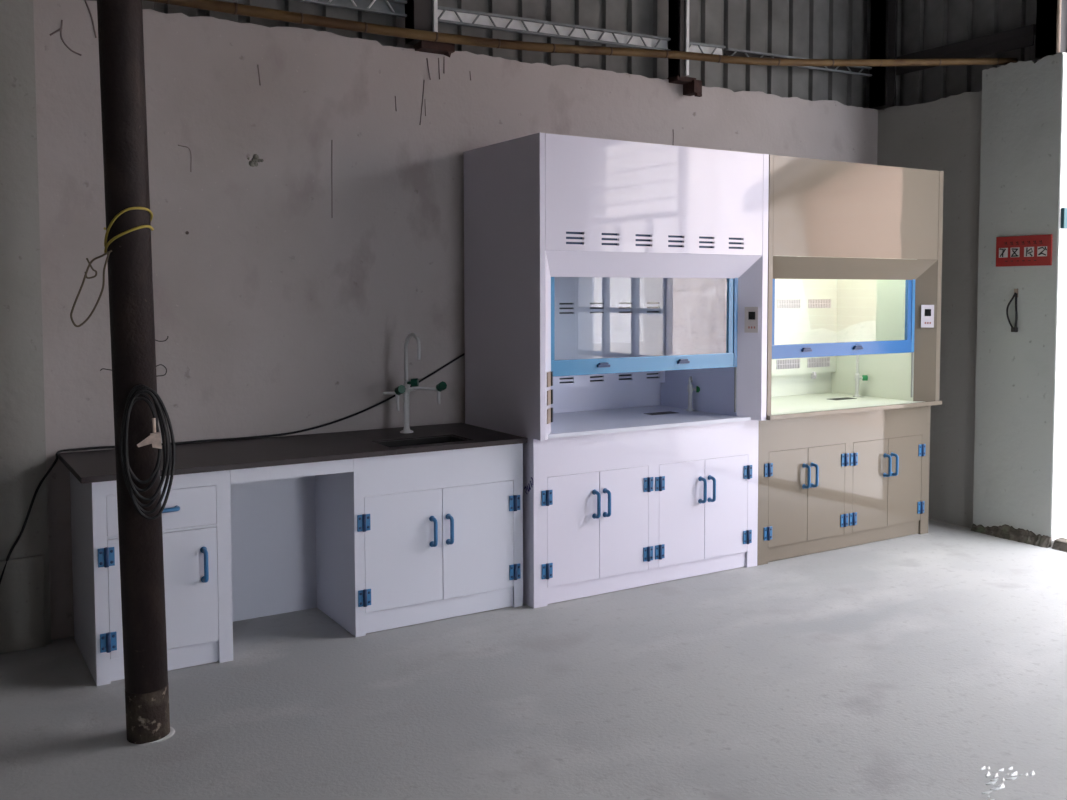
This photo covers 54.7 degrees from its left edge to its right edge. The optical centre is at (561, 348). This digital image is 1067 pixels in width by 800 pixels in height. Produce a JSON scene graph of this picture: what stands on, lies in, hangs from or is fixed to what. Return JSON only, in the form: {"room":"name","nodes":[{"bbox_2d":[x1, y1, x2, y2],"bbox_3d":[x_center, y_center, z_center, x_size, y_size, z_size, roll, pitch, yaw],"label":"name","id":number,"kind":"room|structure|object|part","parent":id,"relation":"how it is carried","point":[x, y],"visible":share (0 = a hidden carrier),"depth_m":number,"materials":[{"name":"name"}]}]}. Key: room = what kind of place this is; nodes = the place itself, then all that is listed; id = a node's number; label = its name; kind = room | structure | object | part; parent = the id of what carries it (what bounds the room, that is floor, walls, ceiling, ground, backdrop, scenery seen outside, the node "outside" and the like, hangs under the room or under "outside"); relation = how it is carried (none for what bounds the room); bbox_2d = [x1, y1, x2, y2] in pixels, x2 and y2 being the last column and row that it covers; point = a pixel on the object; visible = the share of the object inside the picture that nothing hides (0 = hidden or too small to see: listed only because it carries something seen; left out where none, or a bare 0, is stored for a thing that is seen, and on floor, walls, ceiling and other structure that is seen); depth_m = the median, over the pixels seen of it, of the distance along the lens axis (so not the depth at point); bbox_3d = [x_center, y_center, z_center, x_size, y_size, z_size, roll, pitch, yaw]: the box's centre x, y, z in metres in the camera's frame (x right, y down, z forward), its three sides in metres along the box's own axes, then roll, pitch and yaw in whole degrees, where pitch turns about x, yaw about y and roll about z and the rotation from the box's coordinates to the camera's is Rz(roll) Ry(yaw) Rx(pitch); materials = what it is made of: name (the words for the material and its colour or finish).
{"room":"industrial warehouse","nodes":[
{"label":"industrial warehouse","id":0,"kind":"room"},
{"bbox_2d":[33,0,877,639],"bbox_3d":[-2.053,-0.151,4.923,10.610,2.930,0.249,-2,4,-32],"label":"wall","id":1,"kind":"structure","parent":0,"point":[306,186],"depth_m":5.20,"materials":[{"name":"paint"}]},
{"bbox_2d":[405,0,454,56],"bbox_3d":[-0.705,-2.740,5.455,0.240,2.360,0.120,-2,4,-32],"label":"steel post","id":2,"kind":"object","parent":1,"relation":"on","point":[421,14],"visible":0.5,"depth_m":5.46,"materials":[{"name":"grey metal"}]},
{"bbox_2d":[293,0,406,17],"bbox_3d":[-1.204,-1.786,5.240,0.880,0.082,0.046,-2,4,-32],"label":"lattice girt","id":3,"kind":"object","parent":2,"relation":"attached to","point":[387,7],"visible":1,"depth_m":5.37,"materials":[{"name":"metal"}]},
{"bbox_3d":[-1.211,-1.787,5.251,0.880,0.070,0.020,-2,4,-32],"label":"plate","id":4,"kind":"part","parent":3,"relation":"part of","materials":[{"name":"metal"}]},
{"bbox_2d":[438,6,670,49],"bbox_3d":[-0.021,-1.845,5.987,1.620,0.117,0.046,-2,4,-32],"label":"lattice girt","id":5,"kind":"object","parent":2,"relation":"attached to","point":[455,16],"visible":0.92,"depth_m":5.95,"materials":[{"name":"metal"}]},
{"bbox_2d":[86,0,878,109],"bbox_3d":[-2.072,-2.698,4.800,10.638,2.370,0.034,-2,4,-32],"label":"cladding","id":6,"kind":"object","parent":1,"relation":"on","point":[810,29],"depth_m":6.73,"materials":[{"name":"grey metal"}]},
{"bbox_2d":[667,0,701,96],"bbox_3d":[0.765,-2.771,6.376,0.180,2.400,0.135,-2,4,-32],"label":"steel post","id":7,"kind":"object","parent":1,"relation":"on","point":[678,10],"visible":1,"depth_m":6.38,"materials":[{"name":"grey metal"}]},
{"bbox_2d":[689,41,725,54],"bbox_3d":[0.893,-1.900,6.564,0.355,0.087,0.046,-2,4,-32],"label":"lattice girt","id":8,"kind":"object","parent":7,"relation":"attached to","point":[696,47],"visible":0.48,"depth_m":6.58,"materials":[{"name":"metal"}]},
{"bbox_2d":[0,520,1066,799],"bbox_3d":[0.243,1.581,1.132,10.336,0.120,9.180,-2,4,-32],"label":"floor","id":9,"kind":"structure","parent":0,"point":[904,667],"depth_m":4.03,"materials":[{"name":"concrete"}]},
{"bbox_2d":[0,555,45,653],"bbox_3d":[-4.375,1.201,3.304,4.875,0.410,0.030,-2,4,-32],"label":"ledge","id":10,"kind":"object","parent":9,"relation":"on","point":[22,607],"visible":1,"depth_m":4.54,"materials":[{"name":"paint"}]},
{"bbox_2d":[0,0,50,644],"bbox_3d":[-4.392,-0.040,3.285,4.900,2.890,0.080,-2,4,-32],"label":"wall","id":11,"kind":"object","parent":9,"relation":"on","point":[22,405],"visible":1,"depth_m":4.51,"materials":[{"name":"paint"}]},
{"bbox_2d":[97,0,174,743],"bbox_3d":[-1.486,-1.210,3.498,0.242,5.202,0.220,-2,4,-32],"label":"post","id":12,"kind":"object","parent":9,"relation":"on","point":[120,22],"depth_m":3.54,"materials":[{"name":"metal"}]},
{"bbox_2d":[70,207,153,326],"bbox_3d":[-1.551,-0.280,3.544,0.282,0.407,0.159,-2,4,-32],"label":"cord","id":13,"kind":"object","parent":12,"relation":"hanging from","point":[106,244],"visible":0.95,"depth_m":3.47,"materials":[{"name":"yellow fabric"}]},
{"bbox_3d":[-1.419,0.358,3.535,0.180,0.471,0.055,-2,4,-28],"label":"cable coil","id":14,"kind":"part","parent":12,"relation":"part of","materials":[{"name":"black rubber"}]},
{"bbox_2d":[70,470,232,685],"bbox_3d":[-1.809,0.923,4.527,0.540,0.828,0.728,-2,4,-32],"label":"base cabinet","id":15,"kind":"object","parent":9,"relation":"on","point":[196,515],"visible":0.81,"depth_m":4.31,"materials":[{"name":"white plastic"}]},
{"bbox_3d":[-1.774,0.657,4.449,0.428,0.164,0.481,-2,4,-32],"label":"drawer","id":16,"kind":"part","parent":15,"relation":"part of","materials":[{"name":"white plastic"}]},
{"bbox_3d":[-1.650,1.007,4.272,0.428,0.488,0.018,-2,4,-32],"label":"door","id":17,"kind":"part","parent":15,"relation":"part of","materials":[{"name":"white plastic"}]},
{"bbox_3d":[-1.632,0.663,4.225,0.127,0.018,0.050,-2,4,-32],"label":"handle","id":18,"kind":"part","parent":15,"relation":"part of","materials":[{"name":"blue plastic"}]},
{"bbox_3d":[-1.497,0.913,4.323,0.028,0.154,0.052,-2,4,-32],"label":"handle","id":19,"kind":"part","parent":15,"relation":"part of","materials":[{"name":"blue plastic"}]},
{"bbox_2d":[58,423,526,483],"bbox_3d":[-1.228,0.588,4.914,2.038,0.253,0.727,-2,4,-32],"label":"countertop","id":20,"kind":"structure","parent":15,"relation":"on","point":[98,465],"depth_m":4.83,"materials":[{"name":"black stone"}]},
{"bbox_2d":[0,353,464,583],"bbox_3d":[-1.504,0.650,5.152,2.469,1.266,0.070,-2,4,-34],"label":"power cable","id":21,"kind":"object","parent":20,"relation":"on","point":[463,354],"visible":0.84,"depth_m":4.99,"materials":[{"name":"black rubber"}]},
{"bbox_2d":[383,333,446,432],"bbox_3d":[-0.767,0.179,5.308,0.335,0.521,0.163,-2,4,-32],"label":"tap","id":22,"kind":"object","parent":20,"relation":"on","point":[405,389],"visible":1,"depth_m":5.33,"materials":[{"name":"grey"}]},
{"bbox_3d":[-0.823,0.212,5.228,0.046,0.056,0.052,-3,4,-43],"label":"knob","id":23,"kind":"part","parent":22,"relation":"part of","materials":[{"name":"teal plastic"}]},
{"bbox_3d":[-0.790,0.215,5.322,0.310,0.029,0.083,-2,4,-32],"label":"cross arm","id":24,"kind":"part","parent":22,"relation":"part of","materials":[{"name":"grey"}]},
{"bbox_3d":[-0.776,0.177,5.316,0.075,0.045,0.046,1,3,13],"label":"knob","id":25,"kind":"part","parent":22,"relation":"part of","materials":[{"name":"teal plastic"}]},
{"bbox_3d":[-0.629,0.199,5.357,0.046,0.056,0.052,-3,4,-43],"label":"knob","id":26,"kind":"part","parent":22,"relation":"part of","materials":[{"name":"teal plastic"}]},
{"bbox_2d":[374,436,469,446],"bbox_3d":[-0.685,0.583,5.067,0.446,0.246,0.247,-2,4,-32],"label":"sink","id":27,"kind":"object","parent":20,"relation":"in","point":[418,440],"depth_m":5.16,"materials":[{"name":"black plastic"}]},
{"bbox_2d":[230,459,353,621],"bbox_3d":[-1.326,0.909,4.785,0.551,0.828,0.546,-2,4,-32],"label":"panel","id":28,"kind":"object","parent":9,"relation":"on","point":[273,512],"visible":0.71,"depth_m":5.02,"materials":[{"name":"white plastic"}]},
{"bbox_3d":[-1.468,0.897,5.009,0.551,0.826,0.015,-2,4,-32],"label":"panel","id":29,"kind":"part","parent":28,"relation":"part of","materials":[{"name":"white plastic"}]},
{"bbox_3d":[-1.185,0.538,4.542,0.551,0.062,0.018,-2,4,-32],"label":"rail","id":30,"kind":"part","parent":28,"relation":"part of","materials":[{"name":"white plastic"}]},
{"bbox_2d":[315,443,522,636],"bbox_3d":[-0.739,0.885,5.204,0.888,0.828,0.728,-2,4,-32],"label":"base cabinet","id":31,"kind":"object","parent":9,"relation":"on","point":[402,540],"visible":0.99,"depth_m":4.92,"materials":[{"name":"white plastic"}]},
{"bbox_3d":[-0.744,0.945,4.844,0.392,0.539,0.018,-2,4,-32],"label":"door","id":32,"kind":"part","parent":31,"relation":"part of","materials":[{"name":"white plastic"}]},
{"bbox_3d":[-0.606,0.873,4.886,0.028,0.151,0.052,-2,4,-32],"label":"handle","id":33,"kind":"part","parent":31,"relation":"part of","materials":[{"name":"blue plastic"}]},
{"bbox_3d":[-0.533,0.870,4.932,0.028,0.151,0.052,-2,4,-32],"label":"handle","id":34,"kind":"part","parent":31,"relation":"part of","materials":[{"name":"blue plastic"}]},
{"bbox_3d":[-0.411,0.933,5.054,0.390,0.539,0.018,-2,4,-32],"label":"door","id":35,"kind":"part","parent":31,"relation":"part of","materials":[{"name":"white plastic"}]},
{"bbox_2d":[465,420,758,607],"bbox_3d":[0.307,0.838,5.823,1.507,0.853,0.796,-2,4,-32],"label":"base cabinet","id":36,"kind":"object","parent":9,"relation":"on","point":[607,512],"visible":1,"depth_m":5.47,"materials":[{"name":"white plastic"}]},
{"bbox_3d":[0.056,0.922,5.268,0.314,0.560,0.018,-2,4,-32],"label":"door","id":37,"kind":"part","parent":36,"relation":"part of","materials":[{"name":"white plastic"}]},
{"bbox_3d":[0.180,0.806,5.300,0.028,0.153,0.052,-2,4,-32],"label":"handle","id":38,"kind":"part","parent":36,"relation":"part of","materials":[{"name":"blue plastic"}]},
{"bbox_3d":[0.236,0.804,5.335,0.028,0.153,0.052,-2,4,-32],"label":"handle","id":39,"kind":"part","parent":36,"relation":"part of","materials":[{"name":"blue plastic"}]},
{"bbox_2d":[463,132,768,440],"bbox_3d":[0.307,-0.335,5.759,1.500,1.497,0.822,-2,4,-32],"label":"fume hood","id":40,"kind":"object","parent":36,"relation":"on","point":[602,276],"visible":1,"depth_m":5.52,"materials":[{"name":"white"}]},
{"bbox_2d":[547,372,550,386],"bbox_3d":[-0.066,0.154,5.117,0.007,0.072,0.065,1,3,11],"label":"power socket","id":41,"kind":"object","parent":40,"relation":"attached to","point":[548,373],"depth_m":5.11,"materials":[{"name":"beige plastic"}]},
{"bbox_2d":[547,390,550,404],"bbox_3d":[-0.066,0.245,5.122,0.007,0.072,0.065,1,3,11],"label":"power socket","id":42,"kind":"object","parent":40,"relation":"attached to","point":[548,391],"depth_m":5.12,"materials":[{"name":"beige plastic"}]},
{"bbox_2d":[547,408,550,423],"bbox_3d":[-0.066,0.337,5.128,0.007,0.072,0.065,1,3,11],"label":"power socket","id":43,"kind":"object","parent":40,"relation":"attached to","point":[548,409],"depth_m":5.13,"materials":[{"name":"beige plastic"}]},
{"bbox_2d":[550,371,552,385],"bbox_3d":[-0.054,0.152,5.162,0.013,0.072,0.028,1,3,11],"label":"socket","id":44,"kind":"object","parent":40,"relation":"attached to","point":[551,372],"depth_m":5.15,"materials":[{"name":"black"}]},
{"bbox_2d":[550,389,552,403],"bbox_3d":[-0.054,0.243,5.168,0.013,0.072,0.028,1,3,11],"label":"socket","id":45,"kind":"object","parent":40,"relation":"attached to","point":[551,390],"depth_m":5.15,"materials":[{"name":"black"}]},
{"bbox_2d":[551,407,552,421],"bbox_3d":[-0.054,0.335,5.173,0.013,0.072,0.028,1,3,11],"label":"socket","id":46,"kind":"object","parent":40,"relation":"attached to","point":[551,407],"depth_m":5.17,"materials":[{"name":"black plastic"}]},
{"bbox_3d":[0.216,0.087,5.340,0.075,0.024,0.017,-2,4,-32],"label":"finger pull","id":47,"kind":"part","parent":40,"relation":"part of","materials":[{"name":"blue plastic"}]},
{"bbox_3d":[0.461,-0.167,5.508,1.243,0.585,0.028,-2,4,-32],"label":"sash","id":48,"kind":"part","parent":40,"relation":"part of","materials":[{"name":"blue"}]},
{"bbox_2d":[548,405,750,438],"bbox_3d":[0.295,0.402,5.808,1.434,0.020,0.770,-2,4,-32],"label":"countertop","id":49,"kind":"structure","parent":40,"relation":"on","point":[578,423],"depth_m":5.72,"materials":[{"name":"white"}]},
{"bbox_2d":[644,411,677,414],"bbox_3d":[0.581,0.389,6.021,0.198,0.022,0.083,-2,4,-32],"label":"sink","id":50,"kind":"object","parent":40,"relation":"in","point":[663,412],"depth_m":6.00,"materials":[{"name":"black plastic"}]},
{"bbox_3d":[0.664,0.071,5.624,0.075,0.024,0.017,-2,4,-32],"label":"finger pull","id":51,"kind":"part","parent":40,"relation":"part of","materials":[{"name":"blue plastic"}]},
{"bbox_2d":[686,376,699,410],"bbox_3d":[0.783,0.270,6.114,0.094,0.209,0.111,0,3,5],"label":"tap","id":52,"kind":"object","parent":40,"relation":"on","point":[690,389],"visible":1,"depth_m":6.13,"materials":[{"name":"grey"}]},
{"bbox_3d":[0.985,0.235,5.857,0.006,0.257,0.012,-2,4,-32],"label":"guide rail","id":53,"kind":"part","parent":40,"relation":"part of","materials":[{"name":"grey"}]},
{"bbox_3d":[1.067,-0.161,5.807,0.073,0.145,0.013,1,3,13],"label":"control panel","id":54,"kind":"part","parent":40,"relation":"part of","materials":[{"name":"grey plastic"}]},
{"bbox_3d":[0.324,0.912,5.438,0.314,0.560,0.018,-2,4,-32],"label":"door","id":55,"kind":"part","parent":36,"relation":"part of","materials":[{"name":"white plastic"}]},
{"bbox_3d":[0.653,0.900,5.645,0.317,0.560,0.018,-2,4,-32],"label":"door","id":56,"kind":"part","parent":36,"relation":"part of","materials":[{"name":"white plastic"}]},
{"bbox_3d":[0.778,0.784,5.678,0.028,0.153,0.052,-2,4,-32],"label":"handle","id":57,"kind":"part","parent":36,"relation":"part of","materials":[{"name":"blue plastic"}]},
{"bbox_3d":[0.834,0.782,5.713,0.028,0.153,0.052,-2,4,-32],"label":"handle","id":58,"kind":"part","parent":36,"relation":"part of","materials":[{"name":"blue plastic"}]},
{"bbox_3d":[0.923,0.891,5.816,0.317,0.560,0.018,-2,4,-32],"label":"door","id":59,"kind":"part","parent":36,"relation":"part of","materials":[{"name":"white plastic"}]},
{"bbox_2d":[757,406,930,565],"bbox_3d":[1.582,0.793,6.629,1.507,0.853,0.796,-2,4,-32],"label":"base cabinet","id":60,"kind":"object","parent":9,"relation":"on","point":[836,481],"visible":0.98,"depth_m":6.30,"materials":[{"name":"brown plastic"}]},
{"bbox_3d":[1.327,0.877,6.072,0.314,0.560,0.018,-2,4,-32],"label":"door","id":61,"kind":"part","parent":60,"relation":"part of","materials":[{"name":"brown plastic"}]},
{"bbox_3d":[1.452,0.761,6.104,0.028,0.153,0.052,-2,4,-32],"label":"handle","id":62,"kind":"part","parent":60,"relation":"part of","materials":[{"name":"blue plastic"}]},
{"bbox_3d":[1.508,0.759,6.139,0.028,0.153,0.052,-2,4,-32],"label":"handle","id":63,"kind":"part","parent":60,"relation":"part of","materials":[{"name":"blue plastic"}]},
{"bbox_3d":[1.596,0.867,6.242,0.314,0.560,0.018,-2,4,-32],"label":"door","id":64,"kind":"part","parent":60,"relation":"part of","materials":[{"name":"brown plastic"}]},
{"bbox_2d":[766,155,943,419],"bbox_3d":[1.589,-0.380,6.556,1.507,1.497,0.845,-2,4,-32],"label":"fume hood","id":65,"kind":"object","parent":60,"relation":"on","point":[855,249],"visible":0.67,"depth_m":6.51,"materials":[{"name":"brown"}]},
{"bbox_2d":[776,359,799,368],"bbox_3d":[1.529,0.107,6.970,0.220,0.063,0.012,-2,4,-32],"label":"grille","id":66,"kind":"object","parent":65,"relation":"attached to","point":[780,363],"depth_m":6.97,"materials":[{"name":"grey plastic"}]},
{"bbox_2d":[777,299,800,308],"bbox_3d":[1.529,-0.299,6.948,0.220,0.060,0.012,-2,4,-32],"label":"grille","id":67,"kind":"object","parent":65,"relation":"attached to","point":[781,303],"depth_m":6.95,"materials":[{"name":"grey"}]},
{"bbox_3d":[1.455,0.008,6.122,0.075,0.024,0.017,-2,4,-32],"label":"finger pull","id":68,"kind":"part","parent":65,"relation":"part of","materials":[{"name":"blue plastic"}]},
{"bbox_3d":[1.736,0.186,7.093,0.022,0.045,0.034,-2,4,-32],"label":"baffle knob","id":69,"kind":"part","parent":65,"relation":"part of","materials":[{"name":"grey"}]},
{"bbox_2d":[807,357,829,367],"bbox_3d":[1.774,0.098,7.125,0.220,0.063,0.012,-2,4,-32],"label":"grille","id":70,"kind":"object","parent":65,"relation":"attached to","point":[812,362],"depth_m":7.12,"materials":[{"name":"grey plastic"}]},
{"bbox_2d":[808,299,830,307],"bbox_3d":[1.774,-0.308,7.103,0.220,0.060,0.012,-2,4,-32],"label":"grille","id":71,"kind":"object","parent":65,"relation":"attached to","point":[812,303],"depth_m":7.10,"materials":[{"name":"grey"}]},
{"bbox_3d":[1.737,-0.230,6.314,1.250,0.550,0.028,-2,4,-32],"label":"sash","id":72,"kind":"part","parent":65,"relation":"part of","materials":[{"name":"blue"}]},
{"bbox_2d":[829,397,856,399],"bbox_3d":[1.854,0.344,6.826,0.198,0.022,0.083,-2,4,-32],"label":"sink","id":73,"kind":"object","parent":65,"relation":"in","point":[840,398],"depth_m":6.83,"materials":[{"name":"black plastic"}]},
{"bbox_2d":[771,392,922,414],"bbox_3d":[1.572,0.357,6.615,1.441,0.020,0.770,-2,4,-32],"label":"countertop","id":74,"kind":"structure","parent":65,"relation":"on","point":[819,401],"depth_m":6.60,"materials":[{"name":"white"}]},
{"bbox_3d":[1.827,-0.005,6.357,0.075,0.024,0.017,-2,4,-32],"label":"finger pull","id":75,"kind":"part","parent":65,"relation":"part of","materials":[{"name":"blue plastic"}]},
{"bbox_2d":[853,341,867,396],"bbox_3d":[2.009,0.140,6.914,0.094,0.380,0.112,0,3,5],"label":"tap","id":76,"kind":"object","parent":65,"relation":"on","point":[857,376],"visible":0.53,"depth_m":6.94,"materials":[{"name":"grey plastic"}]},
{"bbox_3d":[1.989,0.066,6.903,0.020,0.230,0.096,0,3,1],"label":"spout","id":77,"kind":"part","parent":76,"relation":"part of","materials":[{"name":"grey"}]},
{"bbox_3d":[2.043,0.199,6.949,0.032,0.038,0.039,0,3,5],"label":"knob","id":78,"kind":"part","parent":76,"relation":"part of","materials":[{"name":"green plastic"}]},
{"bbox_3d":[2.264,0.172,6.665,0.006,0.292,0.012,-2,4,-32],"label":"guide rail","id":79,"kind":"part","parent":65,"relation":"part of","materials":[{"name":"grey"}]},
{"bbox_3d":[2.345,-0.206,6.616,0.073,0.145,0.013,1,3,13],"label":"control panel","id":80,"kind":"part","parent":65,"relation":"part of","materials":[{"name":"grey plastic"}]},
{"bbox_3d":[1.925,0.856,6.450,0.319,0.560,0.018,-2,4,-32],"label":"door","id":81,"kind":"part","parent":60,"relation":"part of","materials":[{"name":"brown plastic"}]},
{"bbox_3d":[2.051,0.740,6.483,0.028,0.153,0.052,-2,4,-32],"label":"handle","id":82,"kind":"part","parent":60,"relation":"part of","materials":[{"name":"blue plastic"}]},
{"bbox_3d":[2.107,0.738,6.518,0.028,0.153,0.052,-2,4,-32],"label":"handle","id":83,"kind":"part","parent":60,"relation":"part of","materials":[{"name":"blue plastic"}]},
{"bbox_3d":[2.197,0.846,6.622,0.319,0.560,0.018,-2,4,-32],"label":"door","id":84,"kind":"part","parent":60,"relation":"part of","materials":[{"name":"brown plastic"}]},
{"bbox_2d":[981,766,1034,799],"bbox_3d":[1.402,1.397,3.342,0.310,0.005,0.139,-3,4,-40],"label":"paint flecks","id":85,"kind":"object","parent":9,"relation":"on","point":[1001,786],"visible":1,"depth_m":3.35,"materials":[{"name":"white paint"}]},
{"bbox_2d":[970,524,1050,547],"bbox_3d":[2.860,1.178,6.599,0.058,0.085,0.550,-2,4,-32],"label":"rubble","id":86,"kind":"object","parent":9,"relation":"on","point":[1005,531],"visible":1,"depth_m":6.56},
{"bbox_2d":[1052,537,1066,551],"bbox_3d":[3.692,1.263,5.353,0.180,0.050,2.440,-2,4,-32],"label":"threshold","id":87,"kind":"object","parent":9,"relation":"on","point":[1060,544],"visible":1,"depth_m":6.32,"materials":[{"name":"grey concrete"}]},
{"bbox_2d":[877,91,981,527],"bbox_3d":[2.625,-0.272,7.225,0.240,2.914,0.920,-2,4,-32],"label":"wall","id":88,"kind":"structure","parent":0,"point":[943,134],"depth_m":6.97,"materials":[{"name":"paint"}]},
{"bbox_2d":[869,0,895,108],"bbox_3d":[2.301,-2.877,7.330,0.100,2.295,0.160,-2,4,-32],"label":"steel post","id":89,"kind":"object","parent":88,"relation":"on","point":[883,12],"visible":1,"depth_m":7.34,"materials":[{"name":"grey metal"}]},
{"bbox_2d":[723,48,871,76],"bbox_3d":[1.634,-1.946,7.032,1.360,0.092,0.046,-2,4,-32],"label":"lattice girt","id":90,"kind":"object","parent":89,"relation":"attached to","point":[855,70],"visible":0.64,"depth_m":7.03,"materials":[{"name":"grey paint"}]},
{"bbox_2d":[896,24,1035,74],"bbox_3d":[2.679,-1.985,6.894,0.040,0.130,1.060,-2,4,-32],"label":"steel rail","id":91,"kind":"object","parent":89,"relation":"attached to","point":[1017,38],"visible":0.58,"depth_m":6.77,"materials":[{"name":"grey metal"}]},
{"bbox_2d":[879,0,1066,109],"bbox_3d":[2.750,-2.817,6.916,0.034,2.370,1.576,-2,4,-32],"label":"cladding","id":92,"kind":"object","parent":88,"relation":"on","point":[921,25],"depth_m":7.10,"materials":[{"name":"grey metal"}]},
{"bbox_2d":[973,52,1066,536],"bbox_3d":[2.987,-0.301,6.605,0.260,3.039,0.551,-2,4,-32],"label":"wall pillar","id":93,"kind":"structure","parent":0,"point":[1021,112],"depth_m":6.52,"materials":[{"name":"paint"}]},
{"bbox_2d":[145,0,1017,65],"bbox_3d":[0.399,-1.720,5.784,5.286,0.182,0.444,-1,3,-22],"label":"bamboo pole","id":94,"kind":"object","parent":93,"relation":"on","point":[211,5],"visible":0.94,"depth_m":5.66,"materials":[{"name":"brown"}]},
{"bbox_2d":[1006,289,1017,331],"bbox_3d":[2.859,-0.241,6.537,0.031,0.275,0.071,-3,4,-45],"label":"cable","id":95,"kind":"object","parent":93,"relation":"hanging from","point":[1015,328],"visible":1,"depth_m":6.52,"materials":[{"name":"black rubber"}]},
{"bbox_2d":[996,234,1052,266],"bbox_3d":[2.896,-0.612,6.471,0.017,0.190,0.381,-2,4,-32],"label":"warning sign","id":96,"kind":"object","parent":93,"relation":"attached to","point":[1029,250],"visible":1,"depth_m":6.46,"materials":[{"name":"red plastic"}]},
{"bbox_2d":[1035,0,1066,58],"bbox_3d":[3.015,-2.883,6.285,0.122,2.170,0.167,-2,4,-32],"label":"steel post","id":97,"kind":"object","parent":93,"relation":"on","point":[1051,15],"visible":0.84,"depth_m":6.31,"materials":[{"name":"grey metal"}]},
{"bbox_3d":[3.012,-2.879,6.198,0.022,2.170,0.022,-1,3,-10],"label":"rod","id":98,"kind":"part","parent":97,"relation":"part of","materials":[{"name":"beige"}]},
{"bbox_2d":[1051,54,1066,546],"bbox_3d":[3.138,-0.277,6.372,0.256,3.015,0.006,-2,4,-32],"label":"door frame","id":99,"kind":"structure","parent":93,"relation":"attached to","point":[1059,473],"depth_m":6.35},
{"bbox_2d":[1060,208,1066,228],"bbox_3d":[3.081,-0.793,6.291,0.088,0.125,0.024,-2,4,-32],"label":"wall box","id":100,"kind":"object","parent":99,"relation":"attached to","point":[1063,210],"visible":1,"depth_m":6.27,"materials":[{"name":"teal plastic"}]},
{"label":"outside","id":101,"kind":"structure","parent":0,"visible":0},
{"bbox_2d":[928,519,970,528],"bbox_3d":[9.519,1.501,2.993,38.000,0.140,30.000,-2,4,-32],"label":"ground","id":102,"kind":"structure","parent":101,"point":[928,519],"depth_m":7.09,"materials":[{"name":"concrete"}]}
]}

